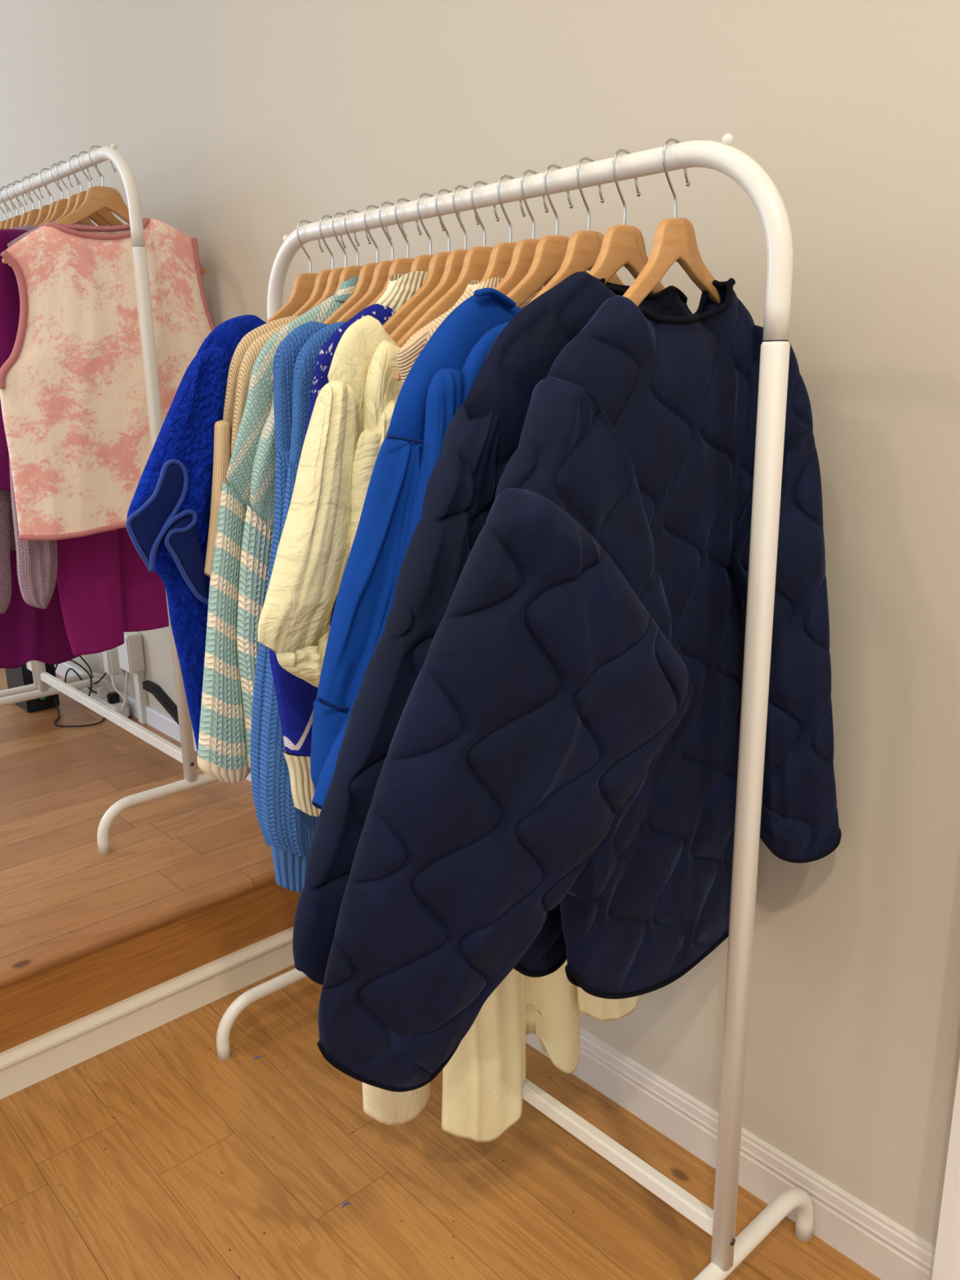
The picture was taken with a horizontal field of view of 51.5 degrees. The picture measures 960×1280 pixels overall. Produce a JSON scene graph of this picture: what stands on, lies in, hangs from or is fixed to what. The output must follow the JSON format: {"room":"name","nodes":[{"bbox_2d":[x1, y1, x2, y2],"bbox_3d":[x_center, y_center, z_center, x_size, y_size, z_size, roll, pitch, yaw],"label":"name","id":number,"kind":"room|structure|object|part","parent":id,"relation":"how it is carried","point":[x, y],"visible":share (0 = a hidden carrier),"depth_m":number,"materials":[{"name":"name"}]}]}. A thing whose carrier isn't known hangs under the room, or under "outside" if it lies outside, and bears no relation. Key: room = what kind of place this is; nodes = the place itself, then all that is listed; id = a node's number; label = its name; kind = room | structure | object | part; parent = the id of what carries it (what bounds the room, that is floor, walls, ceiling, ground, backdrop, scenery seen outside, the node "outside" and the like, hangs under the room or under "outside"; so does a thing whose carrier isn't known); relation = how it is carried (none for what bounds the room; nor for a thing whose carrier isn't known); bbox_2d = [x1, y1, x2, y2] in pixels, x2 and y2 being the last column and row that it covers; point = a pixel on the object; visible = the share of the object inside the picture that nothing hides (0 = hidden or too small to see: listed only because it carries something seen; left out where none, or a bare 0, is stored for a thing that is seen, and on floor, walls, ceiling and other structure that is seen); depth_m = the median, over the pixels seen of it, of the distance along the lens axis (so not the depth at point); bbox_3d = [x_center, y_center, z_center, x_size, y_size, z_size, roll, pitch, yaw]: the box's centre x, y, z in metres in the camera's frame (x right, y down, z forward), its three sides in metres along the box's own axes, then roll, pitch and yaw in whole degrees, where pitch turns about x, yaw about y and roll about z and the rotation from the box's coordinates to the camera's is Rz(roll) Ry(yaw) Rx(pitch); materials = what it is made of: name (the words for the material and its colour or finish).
{"room":"clothing store","nodes":[
{"label":"clothing store","id":0,"kind":"room"},
{"bbox_2d":[0,668,274,975],"bbox_3d":[-3.544,0.398,2.710,4.240,0.022,5.050,-14,20,-40],"label":"floor reflection","id":1,"kind":"object","parent":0,"point":[58,784],"depth_m":2.33,"materials":[{"name":"brown wood"}]},
{"bbox_2d":[4,662,59,712],"bbox_3d":[-1.452,0.112,3.219,0.100,0.200,0.190,-14,20,-40],"label":"router","id":2,"kind":"object","parent":1,"relation":"on","point":[21,676],"visible":0.17,"depth_m":3.17,"materials":[{"name":"black plastic"}]},
{"bbox_3d":[-1.388,0.126,3.161,0.055,0.180,0.006,-14,20,-40],"label":"port panel","id":3,"kind":"part","parent":2,"relation":"part of","materials":[{"name":"black plastic"}]},
{"bbox_2d":[0,660,110,697],"bbox_3d":[-1.702,-0.561,3.268,0.460,1.483,0.995,-14,20,-40],"label":"clothes rack","id":4,"kind":"object","parent":1,"relation":"on","point":[30,665],"visible":0.18,"depth_m":3.07,"materials":[{"name":"white metal"}]},
{"bbox_3d":[-1.377,-0.427,2.934,0.027,1.168,0.027,-14,20,-40],"label":"post","id":5,"kind":"part","parent":4,"relation":"part of","materials":[{"name":"white metal"}]},
{"bbox_2d":[53,696,105,727],"bbox_3d":[-1.277,0.226,3.087,0.248,0.042,0.134,5,16,22],"label":"cable","id":6,"kind":"object","parent":1,"relation":"on","point":[56,705],"visible":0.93,"depth_m":3.04,"materials":[{"name":"black plastic"}]},
{"bbox_2d":[78,685,129,717],"bbox_3d":[-1.203,0.185,3.171,0.050,0.074,0.300,-14,20,-40],"label":"power strip","id":7,"kind":"object","parent":1,"relation":"on","point":[112,700],"visible":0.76,"depth_m":3.10,"materials":[{"name":"white plastic"}]},
{"bbox_2d":[64,659,97,696],"bbox_3d":[-1.285,0.125,3.118,0.160,0.126,0.104,1,15,6],"label":"cable","id":8,"kind":"object","parent":7,"relation":"attached to","point":[73,661],"visible":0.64,"depth_m":3.11,"materials":[{"name":"black plastic"}]},
{"bbox_2d":[0,142,217,854],"bbox_3d":[-1.012,-0.371,2.514,0.460,1.483,0.995,-14,20,-40],"label":"clothes rack","id":9,"kind":"object","parent":1,"relation":"on","point":[185,755],"visible":0.73,"depth_m":2.23,"materials":[{"name":"white metal"}]},
{"bbox_2d":[0,489,11,613],"bbox_3d":[-1.097,-0.227,2.233,0.120,0.341,0.044,-14,20,-40],"label":"sweater sleeve","id":10,"kind":"object","parent":9,"relation":"hanging from","point":[5,526],"visible":0.8,"depth_m":2.24,"materials":[{"name":"pink fabric"}]},
{"bbox_2d":[0,189,14,222],"bbox_3d":[-1.212,-1.027,2.554,0.376,0.242,0.017,-15,20,-42],"label":"hanger","id":11,"kind":"object","parent":9,"relation":"hanging from","point":[2,189],"visible":0.16,"depth_m":2.54,"materials":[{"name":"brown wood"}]},
{"bbox_2d":[0,186,21,229],"bbox_3d":[-1.181,-1.018,2.522,0.376,0.242,0.018,-14,20,-40],"label":"hanger","id":12,"kind":"object","parent":9,"relation":"hanging from","point":[2,223],"visible":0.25,"depth_m":2.49,"materials":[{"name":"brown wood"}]},
{"bbox_2d":[4,183,27,229],"bbox_3d":[-1.151,-1.010,2.490,0.376,0.242,0.018,-13,19,-39],"label":"hanger","id":13,"kind":"object","parent":9,"relation":"hanging from","point":[8,222],"visible":0.21,"depth_m":2.46,"materials":[{"name":"brown wood"}]},
{"bbox_2d":[9,180,33,228],"bbox_3d":[-1.120,-1.002,2.457,0.376,0.242,0.018,-14,20,-41],"label":"hanger","id":14,"kind":"object","parent":9,"relation":"hanging from","point":[15,221],"visible":0.2,"depth_m":2.43,"materials":[{"name":"brown wood"}]},
{"bbox_2d":[18,176,43,226],"bbox_3d":[-1.074,-0.990,2.408,0.376,0.242,0.017,-15,20,-41],"label":"hanger","id":15,"kind":"object","parent":9,"relation":"hanging from","point":[24,217],"visible":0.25,"depth_m":2.38,"materials":[{"name":"brown wood"}]},
{"bbox_2d":[24,173,50,225],"bbox_3d":[-1.044,-0.981,2.375,0.376,0.242,0.018,-13,19,-39],"label":"hanger","id":16,"kind":"object","parent":9,"relation":"hanging from","point":[33,215],"visible":0.25,"depth_m":2.35,"materials":[{"name":"brown wood"}]},
{"bbox_2d":[0,551,79,668],"bbox_3d":[-1.104,-0.244,2.412,0.388,0.642,0.068,-14,20,-40],"label":"skirt","id":17,"kind":"object","parent":9,"relation":"hanging from","point":[28,633],"visible":0.28,"depth_m":2.44,"materials":[{"name":"fabric"}]},
{"bbox_3d":[-1.336,-0.411,2.872,0.027,1.168,0.027,-14,20,-40],"label":"post","id":18,"kind":"part","parent":9,"relation":"part of","materials":[{"name":"white metal"}]},
{"bbox_2d":[33,168,62,226],"bbox_3d":[-0.992,-0.968,2.320,0.376,0.242,0.018,-14,20,-40],"label":"hanger","id":19,"kind":"object","parent":9,"relation":"hanging from","point":[44,210],"visible":0.22,"depth_m":2.29,"materials":[{"name":"brown wood"}]},
{"bbox_2d":[38,163,72,226],"bbox_3d":[-0.948,-0.956,2.273,0.376,0.242,0.018,-15,20,-42],"label":"hanger","id":20,"kind":"object","parent":9,"relation":"hanging from","point":[51,209],"visible":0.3,"depth_m":2.24,"materials":[{"name":"brown wood"}]},
{"bbox_2d":[8,225,57,608],"bbox_3d":[-0.933,-0.514,2.269,0.380,0.824,0.235,-14,20,-40],"label":"garment","id":21,"kind":"object","parent":20,"relation":"hanging from","point":[37,561],"visible":0.23,"depth_m":2.18,"materials":[{"name":"pink fabric"}]},
{"bbox_2d":[8,151,124,266],"bbox_3d":[-0.841,-0.927,2.158,0.376,0.242,0.018,-15,20,-42],"label":"hanger","id":22,"kind":"object","parent":9,"relation":"hanging from","point":[104,214],"visible":0.34,"depth_m":2.16,"materials":[{"name":"brown wood"}]},
{"bbox_2d":[7,220,93,248],"bbox_3d":[-0.850,-0.612,2.228,0.405,0.605,0.032,-14,20,-40],"label":"cardigan","id":23,"kind":"object","parent":22,"relation":"hanging from","point":[18,238],"visible":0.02,"depth_m":2.08,"materials":[{"name":"fabric"}]},
{"bbox_2d":[46,160,96,226],"bbox_3d":[-0.924,-0.949,2.247,0.376,0.242,0.018,-14,20,-39],"label":"hanger","id":24,"kind":"object","parent":9,"relation":"hanging from","point":[60,206],"visible":0.29,"depth_m":2.22,"materials":[{"name":"brown wood"}]},
{"bbox_3d":[-1.022,-0.988,2.349,0.026,0.205,0.991,-14,20,-40],"label":"hanging rail","id":25,"kind":"part","parent":9,"relation":"part of","materials":[{"name":"white metal"}]},
{"bbox_2d":[56,155,110,226],"bbox_3d":[-0.873,-0.936,2.193,0.376,0.242,0.018,-14,20,-39],"label":"hanger","id":26,"kind":"object","parent":9,"relation":"hanging from","point":[95,218],"visible":0.31,"depth_m":2.17,"materials":[{"name":"brown wood"}]},
{"bbox_2d":[0,229,29,490],"bbox_3d":[-0.954,-0.611,2.203,0.364,0.554,0.059,-14,20,-40],"label":"blouse","id":27,"kind":"object","parent":26,"relation":"hanging from","point":[10,304],"visible":0.09,"depth_m":2.11,"materials":[{"name":"fabric"}]},
{"bbox_2d":[1,145,206,274],"bbox_3d":[-0.794,-0.915,2.110,0.436,0.242,0.017,-13,19,-37],"label":"hanger","id":28,"kind":"object","parent":9,"relation":"hanging from","point":[97,198],"visible":0.62,"depth_m":2.09,"materials":[{"name":"brown wood"}]},
{"bbox_2d":[0,217,214,540],"bbox_3d":[-0.800,-0.569,2.173,0.487,0.672,0.082,-13,19,-37],"label":"vest","id":29,"kind":"object","parent":28,"relation":"hanging from","point":[73,393],"visible":0.82,"depth_m":2.11,"materials":[{"name":"pink fabric"}]},
{"bbox_2d":[56,527,168,655],"bbox_3d":[-0.858,-0.225,2.397,0.062,0.474,0.352,9,18,32],"label":"skirt","id":30,"kind":"object","parent":9,"relation":"hanging from","point":[106,589],"visible":0.44,"depth_m":2.35,"materials":[{"name":"fabric"}]},
{"bbox_3d":[-0.906,-0.203,2.319,0.170,0.474,0.023,-14,20,-40],"label":"panel","id":31,"kind":"part","parent":30,"relation":"part of","materials":[{"name":"fabric"}]},
{"bbox_3d":[-0.813,-0.247,2.463,0.191,0.443,0.032,-14,20,-40],"label":"panel","id":32,"kind":"part","parent":30,"relation":"part of","materials":[{"name":"fabric"}]},
{"bbox_3d":[-0.687,-0.237,2.180,0.027,1.168,0.027,-14,20,-40],"label":"post","id":33,"kind":"part","parent":9,"relation":"part of","materials":[{"name":"white metal"}]},
{"bbox_2d":[0,861,275,987],"bbox_3d":[-1.855,0.852,0.908,4.240,0.025,0.044,-14,20,-40],"label":"mirror frame","id":34,"kind":"structure","parent":1,"relation":"attached to","point":[28,970],"depth_m":1.93,"materials":[{"name":"brown wood"}]},
{"bbox_2d":[0,880,301,1053],"bbox_3d":[-1.855,0.964,0.940,4.240,0.212,0.018,-14,20,-40],"label":"trim","id":35,"kind":"structure","parent":1,"relation":"attached to","point":[36,1005],"depth_m":1.96,"materials":[{"name":"brown wood"}]},
{"bbox_2d":[0,964,880,1279],"bbox_3d":[-0.429,1.461,-0.502,4.300,0.050,4.166,-14,20,-40],"label":"floor","id":36,"kind":"structure","parent":0,"point":[153,1155],"depth_m":1.60,"materials":[{"name":"brown wood"}]},
{"bbox_2d":[0,926,294,1099],"bbox_3d":[-1.846,1.034,0.935,4.222,0.078,0.028,-14,20,-40],"label":"baseboard","id":37,"kind":"structure","parent":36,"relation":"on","point":[23,1065],"depth_m":1.96,"materials":[{"name":"paint"}]},
{"bbox_2d":[216,133,813,1279],"bbox_3d":[-0.014,0.125,1.501,0.460,1.483,0.995,-14,20,-40],"label":"clothes rack","id":38,"kind":"object","parent":36,"relation":"on","point":[728,1251],"visible":0.81,"depth_m":1.17,"materials":[{"name":"white metal"}]},
{"bbox_2d":[265,220,324,322],"bbox_3d":[-0.271,-0.546,1.605,0.376,0.242,0.017,-15,21,-40],"label":"hanger","id":39,"kind":"object","parent":38,"relation":"hanging from","point":[303,287],"visible":0.38,"depth_m":1.58,"materials":[{"name":"brown wood"}]},
{"bbox_2d":[125,315,266,773],"bbox_3d":[-0.391,-0.127,1.575,0.096,0.742,0.390,10,18,35],"label":"sweater","id":40,"kind":"object","parent":39,"relation":"hanging from","point":[167,522],"visible":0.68,"depth_m":1.45,"materials":[{"name":"blue fabric"}]},
{"bbox_2d":[292,214,346,316],"bbox_3d":[-0.229,-0.535,1.560,0.376,0.242,0.018,-16,21,-41],"label":"hanger","id":41,"kind":"object","parent":38,"relation":"hanging from","point":[321,281],"visible":0.28,"depth_m":1.53,"materials":[{"name":"brown wood"}]},
{"bbox_2d":[204,315,297,577],"bbox_3d":[-0.296,-0.286,1.547,0.035,0.416,0.328,13,20,42],"label":"knit top","id":42,"kind":"object","parent":41,"relation":"hanging from","point":[223,428],"visible":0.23,"depth_m":1.46,"materials":[{"name":"beige fabric"}]},
{"bbox_2d":[271,204,391,380],"bbox_3d":[-0.150,-0.514,1.476,0.376,0.242,0.017,-15,21,-40],"label":"hanger","id":43,"kind":"object","parent":38,"relation":"hanging from","point":[366,275],"visible":0.23,"depth_m":1.45,"materials":[{"name":"brown wood"}]},
{"bbox_2d":[236,391,275,768],"bbox_3d":[-0.259,-0.126,1.474,0.239,0.626,0.046,-14,20,-40],"label":"sweater","id":44,"kind":"object","parent":43,"relation":"hanging from","point":[256,545],"visible":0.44,"depth_m":1.41,"materials":[{"name":"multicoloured fabric"}]},
{"bbox_2d":[306,212,359,311],"bbox_3d":[-0.205,-0.529,1.534,0.376,0.242,0.018,-15,20,-38],"label":"hanger","id":45,"kind":"object","parent":38,"relation":"hanging from","point":[333,279],"visible":0.19,"depth_m":1.51,"materials":[{"name":"brown wood"}]},
{"bbox_2d":[231,322,288,456],"bbox_3d":[-0.268,-0.282,1.526,0.264,0.401,0.024,-14,20,-40],"label":"knit top","id":46,"kind":"object","parent":45,"relation":"hanging from","point":[249,359],"visible":0.06,"depth_m":1.43,"materials":[{"name":"beige fabric"}]},
{"bbox_2d":[333,209,371,294],"bbox_3d":[-0.184,-0.523,1.512,0.376,0.242,0.018,-16,21,-41],"label":"hanger","id":47,"kind":"object","parent":38,"relation":"hanging from","point":[348,273],"visible":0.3,"depth_m":1.49,"materials":[{"name":"brown wood"}]},
{"bbox_2d":[196,275,359,782],"bbox_3d":[-0.265,-0.171,1.510,0.413,0.728,0.053,-14,20,-40],"label":"sweater","id":48,"kind":"object","parent":47,"relation":"hanging from","point":[222,756],"visible":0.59,"depth_m":1.43,"materials":[{"name":"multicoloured fabric"}]},
{"bbox_2d":[335,201,406,322],"bbox_3d":[-0.126,-0.507,1.450,0.376,0.242,0.017,-15,20,-39],"label":"hanger","id":49,"kind":"object","parent":38,"relation":"hanging from","point":[380,274],"visible":0.29,"depth_m":1.42,"materials":[{"name":"brown wood"}]},
{"bbox_2d":[250,321,328,846],"bbox_3d":[-0.230,-0.067,1.441,0.266,0.753,0.050,-14,20,-40],"label":"sweater","id":50,"kind":"object","parent":49,"relation":"hanging from","point":[286,353],"visible":0.09,"depth_m":1.35,"materials":[{"name":"blue fabric"}]},
{"bbox_2d":[365,198,422,307],"bbox_3d":[-0.102,-0.501,1.425,0.376,0.242,0.018,-16,21,-41],"label":"hanger","id":51,"kind":"object","parent":38,"relation":"hanging from","point":[402,265],"visible":0.27,"depth_m":1.40,"materials":[{"name":"brown wood"}]},
{"bbox_2d":[259,321,346,892],"bbox_3d":[-0.206,-0.028,1.429,0.066,0.820,0.288,12,20,40],"label":"sweater","id":52,"kind":"object","parent":51,"relation":"hanging from","point":[290,831],"visible":0.28,"depth_m":1.38,"materials":[{"name":"blue fabric"}]},
{"bbox_2d":[382,188,463,334],"bbox_3d":[-0.042,-0.485,1.361,0.376,0.242,0.017,-15,20,-39],"label":"hanger","id":53,"kind":"object","parent":38,"relation":"hanging from","point":[437,262],"visible":0.28,"depth_m":1.33,"materials":[{"name":"brown wood"}]},
{"bbox_2d":[410,192,444,271],"bbox_3d":[-0.068,-0.492,1.389,0.376,0.242,0.018,-15,20,-39],"label":"hanger","id":54,"kind":"object","parent":38,"relation":"hanging from","point":[420,263],"visible":0.23,"depth_m":1.36,"materials":[{"name":"brown wood"}]},
{"bbox_2d":[269,271,427,816],"bbox_3d":[-0.133,-0.134,1.405,0.396,0.733,0.052,-15,20,-42],"label":"sweater","id":55,"kind":"object","parent":54,"relation":"hanging from","point":[295,696],"visible":0.18,"depth_m":1.33,"materials":[{"name":"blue fabric"}]},
{"bbox_2d":[389,185,479,342],"bbox_3d":[-0.019,-0.479,1.337,0.376,0.242,0.018,-16,21,-41],"label":"hanger","id":56,"kind":"object","parent":38,"relation":"hanging from","point":[455,260],"visible":0.4,"depth_m":1.30,"materials":[{"name":"brown wood"}]},
{"bbox_2d":[257,315,395,687],"bbox_3d":[-0.118,-0.097,1.315,0.072,0.632,0.415,13,20,42],"label":"blouse","id":57,"kind":"object","parent":56,"relation":"hanging from","point":[311,558],"visible":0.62,"depth_m":1.19,"materials":[{"name":"beige fabric"}]},
{"bbox_2d":[362,1082,430,1125],"bbox_3d":[-0.117,0.223,1.438,0.170,1.101,0.055,-14,20,-40],"label":"sleeve","id":58,"kind":"object","parent":56,"relation":"hanging from","point":[386,1107],"visible":0.05,"depth_m":1.53,"materials":[{"name":"beige fabric"}]},
{"bbox_2d":[395,181,499,347],"bbox_3d":[0.006,-0.472,1.310,0.376,0.242,0.018,-15,20,-39],"label":"hanger","id":59,"kind":"object","parent":38,"relation":"hanging from","point":[476,261],"visible":0.41,"depth_m":1.28,"materials":[{"name":"brown wood"}]},
{"bbox_2d":[327,340,639,1142],"bbox_3d":[0.009,0.202,1.405,0.485,1.199,0.104,-8,17,-26],"label":"dress","id":60,"kind":"object","parent":59,"relation":"hanging from","point":[482,1081],"visible":0.23,"depth_m":1.52,"materials":[{"name":"beige fabric"}]},
{"bbox_2d":[394,174,542,381],"bbox_3d":[0.038,-0.463,1.275,0.376,0.242,0.018,-15,21,-40],"label":"hanger","id":61,"kind":"object","parent":38,"relation":"hanging from","point":[500,257],"visible":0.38,"depth_m":1.25,"materials":[{"name":"brown wood"}]},
{"bbox_2d":[396,277,502,386],"bbox_3d":[0.006,-0.172,1.305,0.270,0.570,0.043,-14,20,-40],"label":"knit top","id":62,"kind":"object","parent":61,"relation":"hanging from","point":[408,353],"visible":0.15,"depth_m":1.18,"materials":[{"name":"beige fabric"}]},
{"bbox_2d":[493,169,554,295],"bbox_3d":[0.066,-0.456,1.245,0.376,0.242,0.018,-16,21,-41],"label":"hanger","id":63,"kind":"object","parent":38,"relation":"hanging from","point":[524,251],"visible":0.31,"depth_m":1.22,"materials":[{"name":"brown wood"}]},
{"bbox_2d":[519,288,542,308],"bbox_3d":[0.086,-0.131,1.331,0.320,0.687,0.030,-14,20,-40],"label":"knit top","id":64,"kind":"object","parent":63,"relation":"hanging from","point":[526,303],"visible":0.02,"depth_m":1.23,"materials":[{"name":"beige fabric"}]},
{"bbox_3d":[-0.024,-0.492,1.336,0.026,0.205,0.991,-14,20,-40],"label":"hanging rail","id":65,"kind":"part","parent":38,"relation":"part of","materials":[{"name":"white metal"}]},
{"bbox_2d":[506,164,573,306],"bbox_3d":[0.093,-0.449,1.217,0.376,0.242,0.018,-15,20,-38],"label":"hanger","id":66,"kind":"object","parent":38,"relation":"hanging from","point":[551,250],"visible":0.48,"depth_m":1.19,"materials":[{"name":"brown wood"}]},
{"bbox_2d":[310,288,522,788],"bbox_3d":[0.011,-0.029,1.221,0.540,0.761,0.059,-15,20,-42],"label":"jacket","id":67,"kind":"object","parent":66,"relation":"hanging from","point":[371,570],"visible":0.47,"depth_m":1.07,"materials":[{"name":"blue fabric"}]},
{"bbox_2d":[528,156,623,303],"bbox_3d":[0.127,-0.439,1.180,0.376,0.242,0.018,-16,21,-41],"label":"hanger","id":68,"kind":"object","parent":38,"relation":"hanging from","point":[584,246],"visible":0.37,"depth_m":1.16,"materials":[{"name":"brown wood"}]},
{"bbox_2d":[311,321,509,809],"bbox_3d":[0.001,-0.035,1.153,0.468,0.644,0.049,-14,20,-40],"label":"jacket","id":69,"kind":"object","parent":68,"relation":"hanging from","point":[449,388],"visible":0.18,"depth_m":1.06,"materials":[{"name":"blue fabric"}]},
{"bbox_2d":[587,148,664,293],"bbox_3d":[0.164,-0.430,1.141,0.376,0.242,0.018,-15,21,-40],"label":"hanger","id":70,"kind":"object","parent":38,"relation":"hanging from","point":[622,245],"visible":0.52,"depth_m":1.12,"materials":[{"name":"brown wood"}]},
{"bbox_2d":[292,271,693,984],"bbox_3d":[0.077,0.032,1.171,0.706,0.871,0.078,-13,19,-38],"label":"quilted jacket","id":71,"kind":"object","parent":70,"relation":"hanging from","point":[483,434],"visible":0.35,"depth_m":1.01,"materials":[{"name":"blue fabric"}]},
{"bbox_2d":[622,137,721,306],"bbox_3d":[0.222,-0.413,1.106,0.375,0.257,0.017,-15,20,-42],"label":"hanger","id":72,"kind":"object","parent":38,"relation":"hanging from","point":[674,238],"visible":0.65,"depth_m":1.08,"materials":[{"name":"brown wood"}]},
{"bbox_2d":[316,278,841,1092],"bbox_3d":[0.166,0.068,1.065,0.721,0.883,0.215,-14,20,-40],"label":"quilted jacket","id":73,"kind":"object","parent":72,"relation":"hanging from","point":[566,733],"visible":0.88,"depth_m":0.98,"materials":[{"name":"blue fabric"}]},
{"bbox_3d":[0.311,0.259,1.167,0.027,1.168,0.027,-14,20,-40],"label":"post","id":74,"kind":"part","parent":38,"relation":"part of","materials":[{"name":"white metal"}]},
{"bbox_2d":[0,0,959,1246],"bbox_3d":[-0.564,-1.324,2.178,0.120,3.950,9.200,-14,20,-40],"label":"wall","id":75,"kind":"structure","parent":0,"point":[237,124],"depth_m":1.37,"materials":[{"name":"paint"}]},
{"bbox_2d":[102,646,125,675],"bbox_3d":[-1.138,0.052,3.094,0.055,0.110,0.090,-14,20,-40],"label":"wall socket","id":76,"kind":"object","parent":75,"relation":"attached to","point":[111,660],"visible":0.45,"depth_m":3.07,"materials":[{"name":"white plastic"}]},
{"bbox_2d":[52,655,106,684],"bbox_3d":[-1.256,0.078,3.140,0.231,0.105,0.039,6,16,24],"label":"cable","id":77,"kind":"object","parent":76,"relation":"attached to","point":[81,657],"visible":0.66,"depth_m":3.15,"materials":[{"name":"black plastic"}]},
{"bbox_2d":[111,673,125,708],"bbox_3d":[-1.123,0.159,3.084,0.023,0.135,0.070,-14,20,-40],"label":"cable","id":78,"kind":"object","parent":76,"relation":"hanging from","point":[112,675],"visible":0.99,"depth_m":3.07,"materials":[{"name":"white plastic"}]},
{"bbox_2d":[117,631,147,724],"bbox_3d":[-1.048,0.116,3.013,0.050,0.285,0.080,-14,20,-40],"label":"duct","id":79,"kind":"object","parent":75,"relation":"attached to","point":[131,654],"visible":0.9,"depth_m":2.98,"materials":[{"name":"white plastic"}]},
{"bbox_2d":[124,671,128,705],"bbox_3d":[-1.100,0.139,3.066,0.094,0.147,0.014,13,20,42],"label":"cable","id":80,"kind":"object","parent":79,"relation":"attached to","point":[126,672],"visible":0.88,"depth_m":3.04,"materials":[{"name":"white plastic"}]},
{"bbox_2d":[54,662,251,782],"bbox_3d":[-1.989,-0.034,4.077,0.011,0.056,5.024,-14,20,-40],"label":"baseboard","id":81,"kind":"structure","parent":75,"relation":"attached to","point":[161,722],"depth_m":3.00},
{"bbox_2d":[142,680,178,724],"bbox_3d":[-0.924,0.183,2.909,0.022,0.084,0.230,-14,20,-40],"label":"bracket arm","id":82,"kind":"object","parent":75,"relation":"attached to","point":[148,686],"visible":0.81,"depth_m":2.90,"materials":[{"name":"black plastic"}]},
{"bbox_2d":[525,1027,935,1279],"bbox_3d":[0.170,0.751,1.831,0.012,0.097,1.328,-14,20,-40],"label":"baseboard","id":83,"kind":"structure","parent":75,"relation":"attached to","point":[887,1250],"depth_m":1.54,"materials":[{"name":"paint"}]},
{"bbox_2d":[931,1059,959,1279],"bbox_3d":[0.623,-0.111,1.052,0.030,2.150,0.074,-14,20,-40],"label":"trim","id":84,"kind":"structure","parent":75,"relation":"attached to","point":[946,1266],"depth_m":1.29,"materials":[{"name":"paint"}]}
]}

